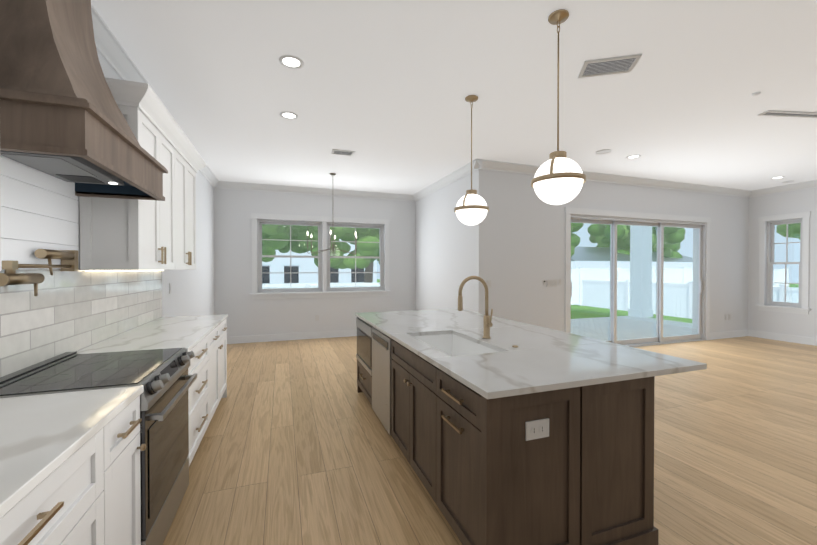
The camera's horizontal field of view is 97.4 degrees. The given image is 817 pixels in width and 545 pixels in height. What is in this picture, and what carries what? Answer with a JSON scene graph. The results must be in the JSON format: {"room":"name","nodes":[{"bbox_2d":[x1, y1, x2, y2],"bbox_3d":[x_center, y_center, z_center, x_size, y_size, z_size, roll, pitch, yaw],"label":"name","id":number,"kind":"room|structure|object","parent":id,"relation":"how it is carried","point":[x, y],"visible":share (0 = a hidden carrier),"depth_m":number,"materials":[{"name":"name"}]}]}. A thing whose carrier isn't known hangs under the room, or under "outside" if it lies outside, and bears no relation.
{"room":"kitchen","nodes":[
{"label":"kitchen","id":0,"kind":"room"},
{"bbox_2d":[48,0,163,167],"bbox_3d":[-1.569,-1.167,1.833,0.267,0.958,0.956,0,1,-19],"label":"upper cabinet","id":1,"kind":"object","parent":0,"relation":"attached to","point":[135,113],"depth_m":1.97,"materials":[{"name":"white wood"}]},
{"bbox_2d":[1,50,214,316],"bbox_3d":[-1.933,-0.122,1.556,0.220,3.050,11.290,0,1,-19],"label":"wall","id":2,"kind":"structure","parent":0,"point":[192,294],"depth_m":5.43,"materials":[{"name":"white paint"}]},
{"bbox_2d":[8,0,111,127],"bbox_3d":[-1.547,-1.164,1.467,0.449,0.958,0.275,0,1,-19],"label":"range hood","id":3,"kind":"object","parent":2,"relation":"attached to","point":[46,37],"depth_m":1.49,"materials":[{"name":"brown wood"}]},
{"bbox_2d":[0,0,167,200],"bbox_3d":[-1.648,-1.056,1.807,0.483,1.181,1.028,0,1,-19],"label":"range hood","id":4,"kind":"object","parent":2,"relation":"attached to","point":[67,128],"depth_m":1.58,"materials":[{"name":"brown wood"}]},
{"bbox_2d":[72,120,179,271],"bbox_3d":[-2.038,-0.603,2.675,0.322,1.170,0.895,0,1,-19],"label":"upper cabinet","id":5,"kind":"object","parent":2,"relation":"attached to","point":[125,218],"depth_m":2.28,"materials":[{"name":"white wood"}]},
{"bbox_2d":[91,4,218,187],"bbox_3d":[-1.785,-1.585,1.594,0.095,0.125,10.850,0,1,-19],"label":"crown molding","id":6,"kind":"structure","parent":2,"relation":"attached to","point":[112,52],"depth_m":2.65,"materials":[{"name":"white paint"}]},
{"bbox_2d":[169,283,171,293],"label":"outlet","id":7,"kind":"object","parent":2,"relation":"attached to","point":[170,284],"depth_m":4.05,"materials":[{"name":"white plastic"}]},
{"bbox_2d":[180,140,195,269],"bbox_3d":[-2.290,-0.610,3.394,0.322,1.170,0.877,0,1,-19],"label":"upper cabinet","id":8,"kind":"object","parent":2,"relation":"attached to","point":[187,161],"depth_m":3.50,"materials":[{"name":"white wood"}]},
{"bbox_2d":[214,188,414,336],"bbox_3d":[-1.671,-0.179,7.516,4.230,3.050,0.220,0,1,-19],"label":"wall","id":9,"kind":"structure","parent":0,"point":[248,315],"depth_m":7.17,"materials":[{"name":"white paint"}]},
{"bbox_2d":[227,330,356,343],"bbox_3d":[-1.734,1.279,7.379,4.010,0.135,0.022,0,1,-19],"label":"baseboard","id":10,"kind":"structure","parent":9,"relation":"attached to","point":[349,333],"depth_m":7.15,"materials":[{"name":"white paint"}]},
{"bbox_2d":[219,181,417,201],"bbox_3d":[-1.666,-1.640,7.336,3.890,0.125,0.095,0,1,-19],"label":"crown molding","id":11,"kind":"structure","parent":9,"relation":"attached to","point":[222,184],"depth_m":7.23,"materials":[{"name":"white paint"}]},
{"bbox_2d":[250,213,390,298],"bbox_3d":[-1.740,-0.317,7.424,2.804,1.661,0.215,0,1,-19],"label":"nook window","id":12,"kind":"structure","parent":9,"relation":"in","point":[324,288],"depth_m":7.38,"materials":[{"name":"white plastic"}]},
{"bbox_2d":[415,169,491,314],"bbox_3d":[0.713,-0.172,6.780,0.220,3.050,2.750,0,1,-19],"label":"wall","id":13,"kind":"structure","parent":0,"point":[452,251],"depth_m":6.33,"materials":[{"name":"white paint"}]},
{"bbox_2d":[411,162,472,199],"bbox_3d":[0.578,-1.634,6.676,0.095,0.125,2.610,0,1,-19],"label":"crown molding","id":14,"kind":"structure","parent":13,"relation":"attached to","point":[465,170],"depth_m":6.46,"materials":[{"name":"white paint"}]},
{"bbox_2d":[91,0,816,194],"bbox_3d":[3.128,-1.815,3.321,10.950,0.300,11.290,0,1,-19],"label":"ceiling","id":15,"kind":"structure","parent":0,"point":[382,89],"depth_m":3.19,"materials":[{"name":"white paint"}]},
{"bbox_2d":[280,111,297,118],"bbox_3d":[-1.262,-1.670,3.795,0.172,0.021,0.189,0,1,-19],"label":"recessed light","id":16,"kind":"object","parent":15,"relation":"in","point":[287,115],"depth_m":3.81,"materials":[{"name":"white paint"}]},
{"bbox_2d":[279,55,303,68],"bbox_3d":[-0.918,-1.661,2.821,0.179,0.021,0.191,0,1,-19],"label":"recessed light","id":17,"kind":"object","parent":15,"relation":"in","point":[290,61],"depth_m":2.82,"materials":[{"name":"white paint"}]},
{"bbox_2d":[307,230,356,254],"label":"chandelier","id":18,"kind":"object","parent":15,"relation":"hanging from","point":[333,248],"depth_m":6.11,"materials":[{"name":"silver metal"}]},
{"bbox_2d":[331,149,354,155],"bbox_3d":[-0.911,-1.670,4.978,0.298,0.019,0.225,0,1,-19],"label":"ceiling vent","id":19,"kind":"object","parent":15,"relation":"in","point":[335,151],"depth_m":5.02,"materials":[{"name":"white metal"}]},
{"bbox_2d":[454,95,488,225],"bbox_3d":[0.602,-1.057,3.429,0.328,1.214,0.328,0,1,-19],"label":"pendant light","id":20,"kind":"object","parent":15,"relation":"hanging from","point":[471,209],"depth_m":3.34,"materials":[{"name":"white glass"}]},
{"bbox_2d":[531,9,585,204],"bbox_3d":[0.967,-1.047,2.322,0.328,1.214,0.328,0,1,-19],"label":"pendant light","id":21,"kind":"object","parent":15,"relation":"hanging from","point":[559,178],"depth_m":2.24,"materials":[{"name":"white glass"}]},
{"bbox_2d":[578,54,641,77],"bbox_3d":[1.596,-1.650,2.862,0.465,0.019,0.412,0,1,-19],"label":"ceiling vent","id":22,"kind":"object","parent":15,"relation":"in","point":[609,66],"depth_m":2.88,"materials":[{"name":"white metal"}]},
{"bbox_2d":[626,155,640,158],"bbox_3d":[3.254,-1.684,5.201,0.193,0.021,0.170,0,1,-19],"label":"recessed light","id":23,"kind":"object","parent":15,"relation":"in","point":[632,156],"depth_m":5.20,"materials":[{"name":"white paint"}]},
{"bbox_2d":[757,110,816,117],"bbox_3d":[3.994,-1.658,3.756,0.697,0.019,0.247,0,1,-19],"label":"ceiling vent","id":24,"kind":"object","parent":15,"relation":"in","point":[770,112],"depth_m":3.77,"materials":[{"name":"white metal"}]},
{"bbox_2d":[163,336,816,544],"bbox_3d":[3.165,1.446,3.248,10.950,0.120,11.070,0,1,-19],"label":"floor","id":25,"kind":"structure","parent":0,"point":[298,445],"depth_m":2.70,"materials":[{"name":"brown wood"}]},
{"bbox_2d":[0,416,119,544],"bbox_3d":[-1.195,0.968,0.732,0.612,0.884,0.985,0,1,-19],"label":"base cabinet","id":26,"kind":"object","parent":25,"relation":"on","point":[79,504],"depth_m":1.09,"materials":[{"name":"white wood"}]},
{"bbox_2d":[0,316,227,519],"bbox_3d":[-1.280,0.498,0.987,0.625,0.052,6.132,0,1,-19],"label":"countertop","id":27,"kind":"structure","parent":26,"relation":"on","point":[51,408],"depth_m":1.44,"materials":[{"name":"white stone"}]},
{"bbox_2d":[0,347,196,544],"bbox_3d":[-1.540,0.932,1.837,0.676,0.936,0.782,0,1,-19],"label":"range","id":28,"kind":"object","parent":25,"relation":"on","point":[163,377],"depth_m":1.76,"materials":[{"name":"black"}]},
{"bbox_2d":[120,404,139,544],"bbox_3d":[-1.394,0.963,1.298,0.612,0.884,0.336,0,1,-19],"label":"base cabinet","id":29,"kind":"object","parent":25,"relation":"on","point":[129,434],"depth_m":1.46,"materials":[{"name":"white wood"}]},
{"bbox_2d":[136,348,191,544],"bbox_3d":[-1.557,0.949,1.796,0.618,0.902,0.832,0,1,-19],"label":"oven","id":30,"kind":"object","parent":25,"relation":"on","point":[164,406],"depth_m":1.79,"materials":[{"name":"black"}]},
{"bbox_2d":[192,332,211,458],"bbox_3d":[-1.844,0.951,2.578,0.612,0.884,0.821,0,1,-19],"label":"base cabinet","id":31,"kind":"object","parent":25,"relation":"on","point":[202,354],"depth_m":2.73,"materials":[{"name":"white wood"}]},
{"bbox_2d":[212,320,226,416],"bbox_3d":[-2.130,0.943,3.390,0.612,0.884,1.020,0,1,-19],"label":"base cabinet","id":32,"kind":"object","parent":25,"relation":"on","point":[219,338],"depth_m":3.51,"materials":[{"name":"white wood"}]},
{"bbox_2d":[356,316,662,544],"bbox_3d":[0.312,0.947,2.966,1.017,0.884,2.817,0,1,-19],"label":"kitchen island","id":33,"kind":"object","parent":25,"relation":"on","point":[501,431],"depth_m":1.71,"materials":[{"name":"brown wood"}]},
{"bbox_2d":[355,309,706,395],"bbox_3d":[0.487,0.489,3.020,1.342,0.030,2.824,0,1,-19],"label":"island countertop","id":34,"kind":"structure","parent":33,"relation":"on","point":[532,357],"depth_m":2.07,"materials":[{"name":"white stone"}]},
{"bbox_2d":[415,332,502,355],"bbox_3d":[0.302,0.624,2.520,0.435,0.254,0.836,0,1,-19],"label":"sink","id":35,"kind":"object","parent":34,"relation":"in","point":[451,343],"depth_m":2.89,"materials":[{"name":"white ceramic"}]},
{"bbox_2d":[455,276,494,339],"bbox_3d":[0.478,0.251,2.570,0.264,0.456,0.089,0,1,-19],"label":"faucet","id":36,"kind":"object","parent":34,"relation":"on","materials":[{"name":"gold metal"}]},
{"bbox_2d":[491,171,748,332],"bbox_3d":[4.303,-0.172,6.702,6.500,3.050,0.220,0,1,-19],"label":"wall","id":37,"kind":"structure","parent":0,"point":[527,240],"depth_m":5.95,"materials":[{"name":"white paint"}]},
{"bbox_2d":[487,280,490,287],"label":"light switch","id":38,"kind":"object","parent":37,"relation":"attached to","point":[488,281],"depth_m":5.50,"materials":[{"name":"white plastic"}]},
{"bbox_2d":[543,279,560,286],"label":"light switch","id":39,"kind":"object","parent":37,"relation":"attached to","point":[550,283],"depth_m":5.89,"materials":[{"name":"white plastic"}]},
{"bbox_2d":[472,159,750,197],"bbox_3d":[4.056,-1.632,6.435,6.495,0.125,0.095,0,1,-19],"label":"crown molding","id":40,"kind":"structure","parent":37,"relation":"attached to","point":[477,164],"depth_m":6.34,"materials":[{"name":"white paint"}]},
{"bbox_2d":[565,207,710,346],"bbox_3d":[4.279,0.131,6.683,3.628,2.444,0.246,0,1,-19],"label":"sliding glass door","id":41,"kind":"structure","parent":37,"relation":"in","point":[614,219],"depth_m":6.82,"materials":[{"name":"white paint"}]},
{"bbox_2d":[262,223,799,339],"bbox_3d":[2.337,0.139,7.021,9.816,2.193,3.636,0,1,-19],"label":"glazing","id":42,"kind":"object","parent":41,"relation":"in","point":[585,290],"visible":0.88,"depth_m":6.96,"materials":[{"name":"clear glass"}]},
{"bbox_2d":[725,314,730,319],"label":"outlet","id":43,"kind":"object","parent":37,"relation":"attached to","point":[729,315],"depth_m":7.40,"materials":[{"name":"white plastic"}]},
{"bbox_2d":[709,330,748,339],"bbox_3d":[6.588,1.279,7.392,1.220,0.135,0.022,0,1,-19],"label":"baseboard","id":44,"kind":"structure","parent":37,"relation":"attached to","point":[739,333],"depth_m":7.38,"materials":[{"name":"white paint"}]},
{"bbox_2d":[748,187,816,337],"bbox_3d":[8.682,-0.143,3.716,0.220,3.050,8.320,0,1,-19],"label":"wall","id":45,"kind":"structure","parent":0,"point":[798,201],"depth_m":7.12,"materials":[{"name":"white paint"}]},
{"bbox_2d":[755,211,810,314],"bbox_3d":[7.426,-0.179,7.091,0.210,1.931,0.804,0,1,-19],"label":"window","id":46,"kind":"structure","parent":45,"relation":"in","point":[803,220],"depth_m":7.11,"materials":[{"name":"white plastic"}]},
{"bbox_2d":[749,330,816,345],"bbox_3d":[8.526,1.314,3.808,0.022,0.135,8.070,0,1,-19],"label":"baseboard","id":47,"kind":"structure","parent":45,"relation":"attached to","point":[760,334],"depth_m":7.05,"materials":[{"name":"white paint"}]},
{"bbox_2d":[751,180,816,196],"bbox_3d":[8.477,-1.607,3.811,0.095,0.125,7.980,0,1,-19],"label":"crown molding","id":48,"kind":"structure","parent":45,"relation":"attached to","point":[808,184],"depth_m":7.01,"materials":[{"name":"white paint"}]},
{"label":"outside","id":49,"kind":"structure","parent":0,"visible":0},
{"bbox_2d":[262,223,799,346],"bbox_3d":[4.506,-2.071,17.346,100.000,8.344,90.000,0,1,-19],"label":"outdoor view","id":50,"kind":"object","parent":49,"point":[623,305],"depth_m":14.02,"materials":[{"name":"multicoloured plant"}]}
]}

